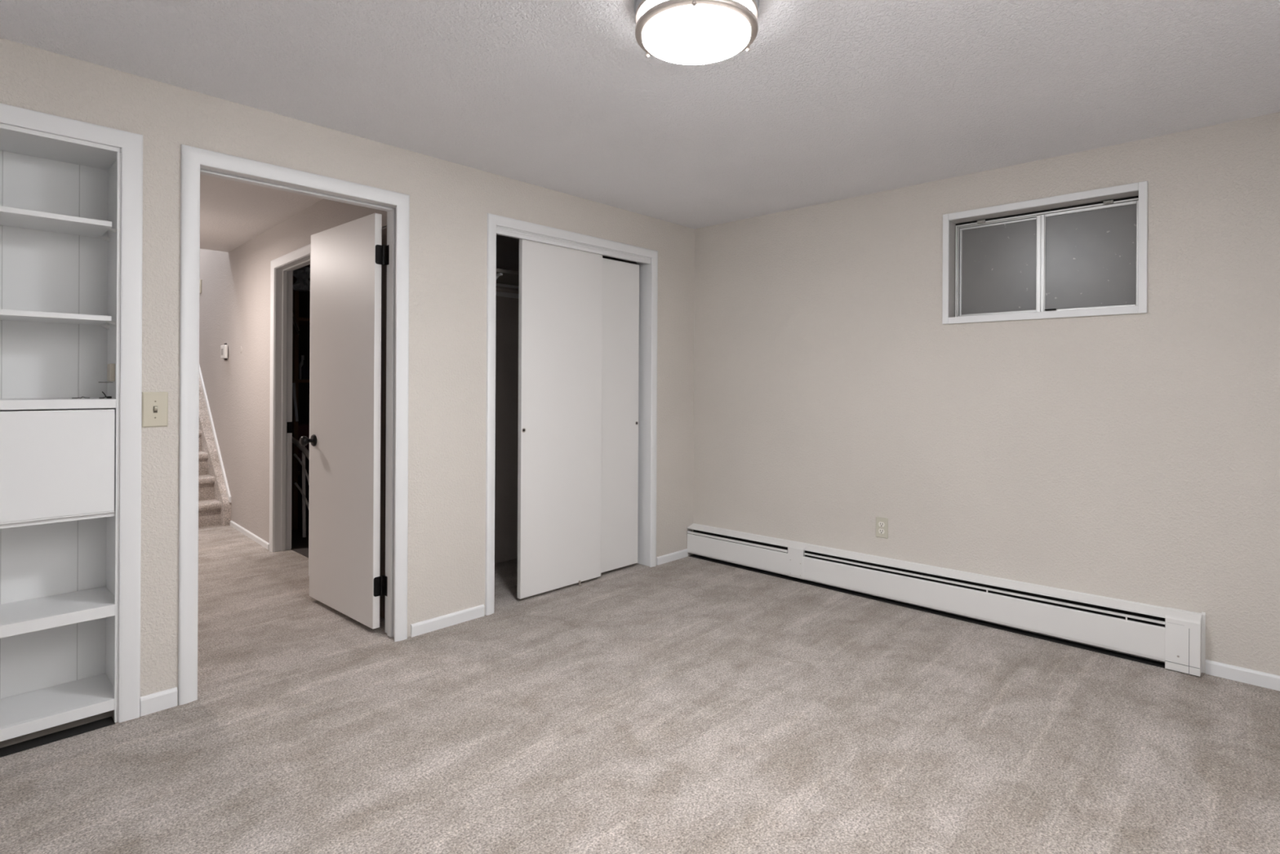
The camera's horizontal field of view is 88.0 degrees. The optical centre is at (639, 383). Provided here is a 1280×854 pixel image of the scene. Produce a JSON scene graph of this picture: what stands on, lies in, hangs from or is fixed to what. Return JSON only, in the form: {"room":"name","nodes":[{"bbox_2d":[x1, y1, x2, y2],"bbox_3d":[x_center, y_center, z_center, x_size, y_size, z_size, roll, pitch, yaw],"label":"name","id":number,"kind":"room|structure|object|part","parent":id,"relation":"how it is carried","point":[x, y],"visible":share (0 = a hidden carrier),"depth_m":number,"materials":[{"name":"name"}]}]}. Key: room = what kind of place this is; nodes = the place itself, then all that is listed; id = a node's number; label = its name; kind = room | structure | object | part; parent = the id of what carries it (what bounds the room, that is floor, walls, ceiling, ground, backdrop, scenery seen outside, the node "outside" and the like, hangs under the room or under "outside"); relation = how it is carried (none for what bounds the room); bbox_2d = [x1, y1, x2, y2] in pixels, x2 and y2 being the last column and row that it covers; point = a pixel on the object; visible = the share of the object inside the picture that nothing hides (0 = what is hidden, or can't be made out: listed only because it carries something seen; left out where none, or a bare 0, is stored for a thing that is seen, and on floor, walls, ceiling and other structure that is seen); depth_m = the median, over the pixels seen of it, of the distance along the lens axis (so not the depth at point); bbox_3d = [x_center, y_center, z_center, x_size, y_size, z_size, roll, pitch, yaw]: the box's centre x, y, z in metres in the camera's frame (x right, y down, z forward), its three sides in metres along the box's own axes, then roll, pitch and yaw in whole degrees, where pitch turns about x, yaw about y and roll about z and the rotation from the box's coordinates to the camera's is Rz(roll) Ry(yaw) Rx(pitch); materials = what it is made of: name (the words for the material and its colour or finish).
{"room":"basement bedroom","nodes":[
{"label":"basement bedroom","id":0,"kind":"room"},
{"bbox_2d":[200,173,323,252],"bbox_3d":[-3.317,-1.282,3.489,3.400,0.300,3.100,0,0,43],"label":"ceiling","id":1,"kind":"structure","parent":0,"point":[233,213],"depth_m":4.31,"materials":[{"name":"paint"}]},
{"bbox_2d":[199,198,386,542],"bbox_3d":[-3.184,-1.001,5.414,0.110,4.400,5.863,0,0,-44],"label":"wall","id":2,"kind":"structure","parent":0,"point":[234,298],"depth_m":5.28,"materials":[{"name":"beige paint"}]},
{"bbox_2d":[199,279,201,293],"bbox_3d":[-4.323,-0.952,6.500,0.020,0.130,0.120,0,0,-44],"label":"switch","id":3,"kind":"object","parent":2,"relation":"attached to","point":[200,288],"visible":0.46,"depth_m":6.47,"materials":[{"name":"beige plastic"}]},
{"bbox_2d":[199,364,231,502],"bbox_3d":[-4.157,0.073,6.326,0.014,1.858,2.011,0,0,-44],"label":"trim","id":4,"kind":"structure","parent":2,"relation":"attached to","point":[228,491],"depth_m":5.99,"materials":[{"name":"white paint"}]},
{"bbox_2d":[220,342,227,359],"bbox_3d":[-3.592,-0.278,5.731,0.032,0.145,0.155,0,0,-44],"label":"thermostat","id":5,"kind":"object","parent":2,"relation":"attached to","point":[224,348],"visible":1,"depth_m":5.68,"materials":[{"name":"grey plastic"}]},
{"bbox_2d":[229,520,269,550],"bbox_3d":[-3.070,1.178,5.196,0.012,0.042,1.121,0,0,-44],"label":"baseboard","id":6,"kind":"structure","parent":2,"relation":"attached to","point":[260,541],"depth_m":5.14,"materials":[{"name":"white paint"}]},
{"bbox_2d":[269,243,311,576],"bbox_3d":[-2.306,0.160,4.489,0.132,2.086,0.893,0,0,-44],"label":"door frame","id":7,"kind":"structure","parent":2,"relation":"attached to","point":[282,267],"depth_m":4.75,"materials":[{"name":"white paint"}]},
{"bbox_3d":[-2.537,0.317,4.797,0.035,0.080,0.003,0,0,-44],"label":"strike plate","id":8,"kind":"part","parent":7,"relation":"part of","materials":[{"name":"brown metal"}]},
{"bbox_2d":[379,226,386,618],"bbox_3d":[-1.369,0.198,3.476,0.032,2.000,0.409,0,0,-44],"label":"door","id":9,"kind":"structure","parent":2,"relation":"in","point":[384,268],"depth_m":3.40,"materials":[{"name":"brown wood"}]},
{"bbox_2d":[291,264,310,517],"bbox_3d":[-1.970,0.025,5.340,2.460,2.360,1.550,0,0,43],"label":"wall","id":10,"kind":"structure","parent":0,"point":[304,296],"depth_m":5.94,"materials":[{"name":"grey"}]},
{"bbox_2d":[293,266,310,291],"bbox_3d":[-2.711,-0.939,5.320,0.153,0.380,0.156,0,0,8],"label":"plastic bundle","id":11,"kind":"object","parent":10,"relation":"hanging from","point":[302,274],"visible":0.85,"depth_m":5.28,"materials":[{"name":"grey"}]},
{"bbox_2d":[299,213,389,629],"bbox_3d":[-1.536,0.178,3.424,0.784,2.002,0.181,0,0,43],"label":"door","id":12,"kind":"structure","parent":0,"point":[347,259],"depth_m":3.38,"materials":[{"name":"white paint"}]},
{"bbox_3d":[-1.813,0.311,3.605,0.055,0.055,0.063,0,0,43],"label":"knob","id":13,"kind":"part","parent":12,"relation":"part of","materials":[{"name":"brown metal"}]},
{"bbox_2d":[0,37,694,704],"bbox_3d":[-1.205,-0.026,3.151,0.140,2.470,4.476,0,0,43],"label":"wall","id":14,"kind":"structure","parent":0,"point":[451,202],"depth_m":3.19,"materials":[{"name":"beige paint"}]},
{"bbox_2d":[0,102,142,722],"bbox_3d":[-2.124,0.151,2.068,0.016,2.106,0.920,0,0,43],"label":"trim","id":15,"kind":"structure","parent":14,"relation":"attached to","point":[131,144],"depth_m":2.37,"materials":[{"name":"white paint"}]},
{"bbox_2d":[142,391,168,426],"bbox_3d":[-1.778,0.095,2.432,0.018,0.128,0.078,0,0,43],"label":"light switch","id":16,"kind":"object","parent":14,"relation":"attached to","point":[154,404],"visible":1,"depth_m":2.43,"materials":[{"name":"beige plastic"}]},
{"bbox_2d":[140,686,177,716],"bbox_3d":[-1.775,1.173,2.446,0.012,0.067,0.112,0,0,43],"label":"baseboard","id":17,"kind":"structure","parent":14,"relation":"attached to","point":[166,699],"depth_m":2.44,"materials":[{"name":"white paint"}]},
{"bbox_2d":[177,144,409,705],"bbox_3d":[-1.464,0.152,2.879,0.173,2.111,0.946,0,0,43],"label":"door frame","id":18,"kind":"structure","parent":14,"relation":"attached to","point":[194,162],"depth_m":2.73,"materials":[{"name":"white paint"}]},
{"bbox_2d":[410,604,484,637],"bbox_3d":[-0.954,1.181,3.312,0.012,0.058,0.404,0,0,43],"label":"baseboard","id":19,"kind":"structure","parent":14,"relation":"attached to","point":[451,619],"depth_m":3.30,"materials":[{"name":"white paint"}]},
{"bbox_2d":[517,238,602,599],"bbox_3d":[-0.457,0.193,3.903,0.033,2.004,0.612,0,0,43],"label":"door","id":20,"kind":"structure","parent":14,"relation":"in","point":[560,294],"depth_m":3.86,"materials":[{"name":"white paint"}]},
{"bbox_2d":[484,213,657,615],"bbox_3d":[-0.395,0.162,3.995,0.156,2.102,1.325,0,0,43],"label":"closet frame","id":21,"kind":"object","parent":14,"relation":"attached to","point":[646,259],"visible":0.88,"depth_m":4.27,"materials":[{"name":"white paint"}]},
{"bbox_2d":[600,257,639,573],"bbox_3d":[-0.226,0.200,4.205,0.033,1.984,0.602,0,0,43],"label":"door","id":22,"kind":"structure","parent":14,"relation":"in","point":[620,280],"depth_m":4.29,"materials":[{"name":"white paint"}]},
{"bbox_2d":[656,548,688,564],"bbox_3d":[0.223,1.190,4.555,0.012,0.052,0.318,0,0,43],"label":"baseboard","id":23,"kind":"structure","parent":14,"relation":"attached to","point":[671,557],"depth_m":4.54,"materials":[{"name":"white paint"}]},
{"bbox_2d":[494,234,616,563],"bbox_3d":[-0.656,0.012,4.371,0.740,2.400,1.950,0,0,43],"label":"wall","id":24,"kind":"structure","parent":0,"point":[507,247],"depth_m":4.53,"materials":[{"name":"paint"}]},
{"bbox_2d":[496,268,519,298],"bbox_3d":[-0.690,-0.571,4.461,0.398,0.245,1.866,0,0,43],"label":"closet shelf","id":25,"kind":"object","parent":24,"relation":"attached to","point":[507,281],"visible":0.06,"depth_m":4.26,"materials":[{"name":"grey"}]},
{"bbox_3d":[-0.618,-0.588,4.393,0.032,0.032,1.866,0,0,43],"label":"hanging rod","id":26,"kind":"part","parent":25,"relation":"part of","materials":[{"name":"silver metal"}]},
{"bbox_2d":[0,517,1279,853],"bbox_3d":[-0.821,1.269,2.662,8.300,0.124,5.350,0,0,43],"label":"floor","id":27,"kind":"structure","parent":0,"point":[688,704],"depth_m":2.27,"materials":[{"name":"beige carpet"}]},
{"bbox_2d":[0,123,120,757],"bbox_3d":[-2.233,0.181,2.171,0.307,2.045,0.830,0,0,43],"label":"bookcase","id":28,"kind":"object","parent":27,"relation":"on","point":[60,196],"visible":0.98,"depth_m":2.38,"materials":[{"name":"white paint"}]},
{"bbox_3d":[-2.240,-0.234,2.180,0.268,0.018,0.754,0,0,43],"label":"adjustable shelf","id":29,"kind":"part","parent":28,"relation":"part of","materials":[{"name":"white paint"}]},
{"bbox_3d":[-2.238,-0.570,2.180,0.268,0.018,0.754,0,0,43],"label":"adjustable shelf","id":30,"kind":"part","parent":28,"relation":"part of","materials":[{"name":"white paint"}]},
{"bbox_3d":[-2.239,1.138,2.173,0.288,0.039,0.804,0,0,43],"label":"fixed shelf","id":31,"kind":"part","parent":28,"relation":"part of","materials":[{"name":"white paint"}]},
{"bbox_3d":[-2.238,0.803,2.173,0.288,0.040,0.804,0,0,43],"label":"fixed shelf","id":32,"kind":"part","parent":28,"relation":"part of","materials":[{"name":"white paint"}]},
{"bbox_3d":[-2.136,0.270,2.080,0.019,0.360,0.770,0,0,43],"label":"drop panel","id":33,"kind":"part","parent":28,"relation":"part of","materials":[{"name":"white paint"}]},
{"bbox_3d":[-2.234,0.069,2.173,0.288,0.032,0.804,0,0,43],"label":"desk shelf","id":34,"kind":"part","parent":28,"relation":"part of","materials":[{"name":"white paint"}]},
{"bbox_3d":[-2.229,-0.834,2.173,0.288,0.015,0.804,0,0,43],"label":"panel","id":35,"kind":"part","parent":28,"relation":"part of","materials":[{"name":"white paint"}]},
{"bbox_2d":[98,391,111,398],"bbox_3d":[-1.945,0.041,2.411,0.015,0.026,0.038,0,0,37],"label":"cord","id":36,"kind":"object","parent":28,"relation":"on","point":[107,397],"visible":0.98,"depth_m":2.41,"materials":[{"name":"black rubber"}]},
{"bbox_2d":[97,363,115,382],"bbox_3d":[-1.971,-0.039,2.446,0.077,0.070,0.048,0,0,43],"label":"wall box","id":37,"kind":"object","parent":28,"relation":"attached to","point":[111,366],"visible":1,"depth_m":2.44,"materials":[{"name":"beige plastic"}]},
{"bbox_3d":[-1.954,0.183,2.470,0.288,2.045,0.012,0,0,43],"label":"panel","id":38,"kind":"part","parent":28,"relation":"part of","materials":[{"name":"white paint"}]},
{"bbox_2d":[198,377,231,527],"bbox_3d":[-4.702,0.191,6.192,2.598,2.000,1.048,0,0,43],"label":"staircase","id":39,"kind":"structure","parent":27,"relation":"on","point":[214,505],"depth_m":5.75,"materials":[{"name":"carpet"}]},
{"bbox_2d":[291,275,310,529],"bbox_3d":[-2.711,0.151,5.885,0.485,2.100,0.847,0,0,43],"label":"shelf","id":40,"kind":"object","parent":27,"relation":"on","point":[300,321],"visible":0.13,"depth_m":5.42,"materials":[{"name":"brown"}]},
{"bbox_3d":[-2.827,0.150,5.435,0.035,2.100,0.035,0,0,43],"label":"post","id":41,"kind":"part","parent":40,"relation":"part of","materials":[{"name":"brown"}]},
{"bbox_2d":[292,382,298,422],"bbox_3d":[-2.764,0.148,5.312,0.028,0.312,0.118,0,0,-42],"label":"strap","id":42,"kind":"object","parent":40,"relation":"hanging from","point":[293,384],"visible":0.98,"depth_m":5.30,"materials":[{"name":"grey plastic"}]},
{"bbox_2d":[292,317,299,334],"bbox_3d":[-2.750,-0.464,5.281,0.163,0.158,0.012,0,0,43],"label":"metal rod","id":43,"kind":"object","parent":40,"relation":"attached to","point":[292,317],"visible":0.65,"depth_m":5.26,"materials":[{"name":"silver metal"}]},
{"bbox_2d":[298,355,304,379],"bbox_3d":[-2.779,-0.135,5.459,0.052,0.199,0.052,0,0,43],"label":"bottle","id":44,"kind":"object","parent":40,"relation":"on","point":[301,362],"visible":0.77,"depth_m":5.44,"materials":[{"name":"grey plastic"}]},
{"bbox_2d":[297,422,309,471],"bbox_3d":[-2.833,0.532,5.620,0.205,0.384,0.206,0,0,43],"label":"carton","id":45,"kind":"object","parent":40,"relation":"on","point":[303,428],"visible":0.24,"depth_m":5.50,"materials":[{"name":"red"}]},
{"bbox_3d":[-2.708,-0.021,5.883,0.480,0.025,0.777,0,0,43],"label":"shelf","id":46,"kind":"part","parent":40,"relation":"part of","materials":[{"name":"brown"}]},
{"bbox_3d":[-2.706,-0.531,5.883,0.480,0.025,0.777,0,0,43],"label":"shelf","id":47,"kind":"part","parent":40,"relation":"part of","materials":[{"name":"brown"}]},
{"bbox_2d":[292,436,309,537],"bbox_3d":[-2.644,0.799,5.185,0.785,0.783,0.051,0,0,43],"label":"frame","id":48,"kind":"object","parent":27,"relation":"on","point":[305,452],"visible":0.56,"depth_m":5.14,"materials":[{"name":"white metal"}]},
{"bbox_3d":[-2.650,0.547,5.193,0.764,0.280,0.042,0,0,44],"label":"rail","id":49,"kind":"part","parent":48,"relation":"part of","materials":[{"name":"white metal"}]},
{"bbox_2d":[298,456,309,535],"bbox_3d":[-2.662,0.884,5.323,0.273,0.626,0.130,0,0,43],"label":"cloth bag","id":50,"kind":"object","parent":27,"relation":"on","point":[307,461],"visible":0.29,"depth_m":5.27,"materials":[{"name":"black"}]},
{"bbox_2d":[573,580,582,586],"bbox_3d":[-0.390,1.198,4.008,0.094,0.030,0.018,0,0,43],"label":"floor guide","id":51,"kind":"object","parent":27,"relation":"on","point":[575,584],"visible":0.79,"depth_m":3.98,"materials":[{"name":"silver metal"}]},
{"bbox_2d":[0,0,1279,228],"bbox_3d":[0.164,-1.179,1.929,3.520,0.150,4.376,0,0,43],"label":"ceiling","id":52,"kind":"structure","parent":0,"point":[829,100],"depth_m":2.40,"materials":[{"name":"white paint"}]},
{"bbox_2d":[634,0,759,64],"bbox_3d":[0.163,-1.034,1.929,0.362,0.140,0.362,0,0,43],"label":"ceiling light","id":53,"kind":"object","parent":52,"relation":"attached to","point":[683,32],"visible":1,"depth_m":1.86,"materials":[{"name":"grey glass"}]},
{"bbox_2d":[616,111,1279,675],"bbox_3d":[1.387,-0.013,3.917,4.470,2.470,0.200,0,0,43],"label":"wall","id":54,"kind":"structure","parent":0,"point":[1134,457],"depth_m":3.29,"materials":[{"name":"beige paint"}]},
{"bbox_2d":[875,516,888,538],"bbox_3d":[1.378,0.821,3.777,0.071,0.115,0.009,0,0,43],"label":"power outlet","id":55,"kind":"object","parent":54,"relation":"attached to","point":[882,523],"visible":1,"depth_m":3.77,"materials":[{"name":"beige plastic"}]},
{"bbox_2d":[878,528,884,533],"bbox_3d":[1.376,0.840,3.776,0.034,0.027,0.003,0,0,43],"label":"receptacle","id":56,"kind":"object","parent":55,"relation":"attached to","point":[881,531],"depth_m":3.78,"materials":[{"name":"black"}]},
{"bbox_2d":[878,521,884,526],"bbox_3d":[1.376,0.801,3.776,0.034,0.027,0.003,0,0,43],"label":"receptacle","id":57,"kind":"object","parent":55,"relation":"attached to","point":[880,523],"depth_m":3.78,"materials":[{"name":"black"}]},
{"bbox_2d":[687,523,1205,676],"bbox_3d":[1.364,1.094,3.742,2.782,0.256,0.078,0,0,43],"label":"baseboard heater","id":58,"kind":"object","parent":54,"relation":"attached to","point":[1175,637],"visible":1,"depth_m":3.35,"materials":[{"name":"white metal"}]},
{"bbox_3d":[0.648,1.124,4.383,0.858,0.143,0.014,0,0,43],"label":"panel","id":59,"kind":"part","parent":58,"relation":"part of","materials":[{"name":"white metal"}]},
{"bbox_2d":[687,523,1167,617],"bbox_3d":[1.355,1.000,3.757,2.744,0.052,0.068,0,0,43],"label":"cover","id":60,"kind":"object","parent":58,"relation":"attached to","point":[1122,607],"depth_m":3.46,"materials":[{"name":"white metal"}]},
{"bbox_3d":[1.383,1.097,3.774,2.766,0.244,0.004,0,0,43],"label":"plate","id":61,"kind":"part","parent":58,"relation":"part of","materials":[{"name":"white metal"}]},
{"bbox_3d":[1.645,1.123,3.439,1.885,0.155,0.014,0,0,43],"label":"panel","id":62,"kind":"part","parent":58,"relation":"part of","materials":[{"name":"white metal"}]},
{"bbox_3d":[2.392,1.099,2.813,0.012,0.254,0.012,0,0,43],"label":"plate","id":63,"kind":"part","parent":58,"relation":"part of","materials":[{"name":"white metal"}]},
{"bbox_2d":[942,181,1147,324],"bbox_3d":[1.994,-0.610,3.307,0.874,0.587,0.174,0,0,43],"label":"window","id":64,"kind":"structure","parent":54,"relation":"in","point":[1087,256],"depth_m":3.28,"materials":[{"name":"white paint"}]},
{"bbox_3d":[1.890,-0.602,3.459,0.418,0.481,0.012,0,0,43],"label":"sash","id":65,"kind":"part","parent":64,"relation":"part of","materials":[{"name":"silver metal"}]},
{"bbox_3d":[1.890,-0.602,3.460,0.398,0.461,0.003,0,0,43],"label":"pane","id":66,"kind":"part","parent":64,"relation":"part of","materials":[{"name":"clear glass"}]},
{"bbox_3d":[2.143,-0.600,3.185,0.418,0.487,0.022,0,0,43],"label":"sash","id":67,"kind":"part","parent":64,"relation":"part of","materials":[{"name":"silver metal"}]},
{"bbox_3d":[2.154,-0.598,3.178,0.368,0.467,0.003,0,0,43],"label":"pane","id":68,"kind":"part","parent":64,"relation":"part of","materials":[{"name":"clear glass"}]},
{"bbox_2d":[1205,659,1279,690],"bbox_3d":[2.663,1.200,2.556,0.735,0.058,0.012,0,0,43],"label":"baseboard","id":69,"kind":"structure","parent":54,"relation":"attached to","point":[1245,675],"depth_m":2.72,"materials":[{"name":"white paint"}]}
]}

